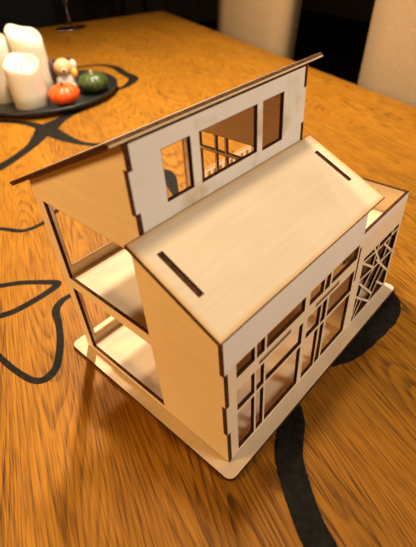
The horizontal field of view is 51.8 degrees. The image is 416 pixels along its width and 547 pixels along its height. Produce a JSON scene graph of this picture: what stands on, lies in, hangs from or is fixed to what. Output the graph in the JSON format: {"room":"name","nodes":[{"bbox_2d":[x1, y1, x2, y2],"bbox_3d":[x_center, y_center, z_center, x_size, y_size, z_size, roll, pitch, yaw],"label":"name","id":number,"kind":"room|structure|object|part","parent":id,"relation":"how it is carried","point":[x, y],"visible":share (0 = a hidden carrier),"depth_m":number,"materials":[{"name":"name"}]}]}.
{"room":"dining room","nodes":[
{"label":"dining room","id":0,"kind":"room"},
{"bbox_2d":[53,0,217,24],"bbox_3d":[-2.269,-3.688,4.421,7.600,2.460,0.060,-18,42,-16],"label":"wall","id":1,"kind":"structure","parent":0,"point":[194,11],"depth_m":5.37,"materials":[{"name":"black"}]},
{"bbox_2d":[195,8,370,84],"bbox_3d":[-0.360,-0.159,1.970,7.600,0.060,9.000,-18,42,-16],"label":"floor","id":2,"kind":"structure","parent":0,"point":[342,41],"depth_m":4.49,"materials":[{"name":"black"}]},
{"bbox_2d":[0,0,58,33],"bbox_3d":[-2.007,-2.263,3.121,1.500,1.900,0.483,-18,42,-16],"label":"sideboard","id":3,"kind":"object","parent":2,"relation":"on","point":[35,14],"visible":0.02,"depth_m":3.33,"materials":[{"name":"black wood"}]},
{"bbox_2d":[119,0,154,16],"bbox_3d":[-0.629,-2.287,3.901,0.360,0.775,0.360,-18,42,-16],"label":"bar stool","id":4,"kind":"object","parent":2,"relation":"on","point":[121,2],"visible":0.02,"depth_m":3.81,"materials":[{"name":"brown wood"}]},
{"bbox_3d":[-0.781,-2.298,3.969,0.115,0.723,0.045,11,42,18],"label":"leg","id":5,"kind":"part","parent":4,"relation":"part of","materials":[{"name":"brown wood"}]},
{"bbox_3d":[-0.687,-2.166,3.801,0.045,0.723,0.115,11,42,18],"label":"leg","id":6,"kind":"part","parent":4,"relation":"part of","materials":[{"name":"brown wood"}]},
{"bbox_3d":[-0.568,-2.368,4.033,0.045,0.723,0.115,11,42,18],"label":"leg","id":7,"kind":"part","parent":4,"relation":"part of","materials":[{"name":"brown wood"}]},
{"bbox_3d":[-0.474,-2.236,3.866,0.115,0.723,0.045,11,42,18],"label":"leg","id":8,"kind":"part","parent":4,"relation":"part of","materials":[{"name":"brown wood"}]},
{"bbox_2d":[0,11,415,546],"bbox_3d":[-0.187,-0.092,1.236,1.110,0.750,2.550,-18,42,-16],"label":"dining table","id":9,"kind":"object","parent":2,"relation":"on","point":[83,464],"visible":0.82,"depth_m":0.39,"materials":[{"name":"brown wood"}]},
{"bbox_2d":[0,70,117,118],"bbox_3d":[-0.409,-0.467,1.107,0.352,0.019,0.352,28,50,33],"label":"tray","id":10,"kind":"object","parent":9,"relation":"on","point":[9,110],"visible":0.48,"depth_m":1.02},
{"bbox_2d":[0,34,13,103],"bbox_3d":[-0.513,-0.500,1.048,0.081,0.143,0.081,28,50,33],"label":"pillar candle","id":11,"kind":"object","parent":10,"relation":"on","point":[6,97],"visible":0.62,"depth_m":1.03,"materials":[{"name":"beige wax"}]},
{"bbox_2d":[2,53,49,109],"bbox_3d":[-0.429,-0.454,1.009,0.081,0.110,0.082,28,50,33],"label":"pillar candle","id":12,"kind":"object","parent":10,"relation":"on","point":[23,72],"visible":1,"depth_m":0.99,"materials":[{"name":"beige wax"}]},
{"bbox_2d":[4,24,54,91],"bbox_3d":[-0.439,-0.528,1.062,0.082,0.158,0.082,28,50,33],"label":"pillar candle","id":13,"kind":"object","parent":10,"relation":"on","point":[23,40],"visible":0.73,"depth_m":1.03,"materials":[{"name":"beige wax"}]},
{"bbox_2d":[48,56,77,86],"bbox_3d":[-0.366,-0.508,1.092,0.065,0.081,0.061,24,47,30],"label":"animal figurine","id":14,"kind":"object","parent":10,"relation":"on","point":[63,70],"visible":0.87,"depth_m":1.07,"materials":[{"name":"beige ceramic"}]},
{"bbox_2d":[48,82,79,104],"bbox_3d":[-0.344,-0.430,1.022,0.073,0.047,0.073,28,50,33],"label":"pumpkin","id":15,"kind":"object","parent":10,"relation":"on","point":[62,93],"visible":1,"depth_m":1.00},
{"bbox_2d":[78,70,107,92],"bbox_3d":[-0.289,-0.483,1.078,0.076,0.051,0.074,28,50,33],"label":"pumpkin","id":16,"kind":"object","parent":10,"relation":"on","point":[91,81],"visible":1,"depth_m":1.06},
{"bbox_2d":[55,0,85,30],"bbox_3d":[-0.600,-1.148,1.787,0.132,0.220,0.132,28,50,33],"label":"wine glass","id":17,"kind":"object","parent":9,"relation":"on","point":[70,27],"visible":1,"depth_m":1.83,"materials":[{"name":"clear glass"}]},
{"bbox_2d":[9,52,408,480],"bbox_3d":[0.027,-0.051,0.382,0.216,0.254,0.286,28,50,33],"label":"house","id":18,"kind":"object","parent":9,"relation":"on","point":[229,296],"visible":1,"depth_m":0.30,"materials":[{"name":"beige wood"}]},
{"bbox_3d":[-0.060,0.015,0.311,0.190,0.246,0.003,28,50,33],"label":"gable panel","id":19,"kind":"part","parent":18,"relation":"part of","materials":[{"name":"brown wood"}]},
{"bbox_3d":[-0.036,-0.067,0.454,0.003,0.187,0.267,28,50,33],"label":"panel","id":20,"kind":"part","parent":18,"relation":"part of","materials":[{"name":"brown wood"}]},
{"bbox_3d":[-0.034,-0.113,0.316,0.193,0.002,0.158,-37,25,-33],"label":"roof panel","id":21,"kind":"part","parent":18,"relation":"part of","materials":[{"name":"beige wood"}]},
{"bbox_3d":[0.015,-0.084,0.280,0.003,0.061,0.170,28,50,33],"label":"clerestory panel","id":22,"kind":"part","parent":18,"relation":"part of","materials":[{"name":"brown wood"}]},
{"bbox_3d":[0.035,0.045,0.462,0.216,0.003,0.286,28,50,33],"label":"plate","id":23,"kind":"part","parent":18,"relation":"part of","materials":[{"name":"brown wood"}]},
{"bbox_3d":[0.044,-0.036,0.286,0.078,0.003,0.192,45,56,13],"label":"roof panel","id":24,"kind":"part","parent":18,"relation":"part of","materials":[{"name":"brown wood"}]},
{"bbox_3d":[0.048,-0.104,0.373,0.178,0.156,0.003,28,50,33],"label":"gable panel","id":25,"kind":"part","parent":18,"relation":"part of","materials":[{"name":"brown wood"}]},
{"bbox_3d":[0.102,0.019,0.360,0.003,0.158,0.270,28,50,33],"label":"panel","id":26,"kind":"part","parent":18,"relation":"part of","materials":[{"name":"brown wood"}]},
{"bbox_3d":[0.124,-0.070,0.496,0.184,0.119,0.003,28,50,33],"label":"panel","id":27,"kind":"part","parent":18,"relation":"part of","materials":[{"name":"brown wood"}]},
{"bbox_2d":[217,0,301,59],"bbox_3d":[-0.024,-0.665,1.685,0.592,1.040,0.510,-18,42,-16],"label":"dining chair","id":28,"kind":"object","parent":2,"relation":"on","point":[271,26],"visible":0.12,"depth_m":1.46,"materials":[{"name":"beige fabric"}]},
{"bbox_2d":[358,0,415,107],"bbox_3d":[0.348,-0.144,1.023,0.592,1.040,0.560,-18,42,-16],"label":"dining chair","id":29,"kind":"object","parent":2,"relation":"on","point":[388,68],"visible":0.09,"depth_m":1.01,"materials":[{"name":"beige fabric"}]},
{"bbox_2d":[301,0,375,22],"bbox_3d":[3.058,-2.281,2.224,0.061,2.460,9.000,-18,42,-16],"label":"wall","id":30,"kind":"structure","parent":0,"point":[360,10],"depth_m":5.38,"materials":[{"name":"black"}]}
]}

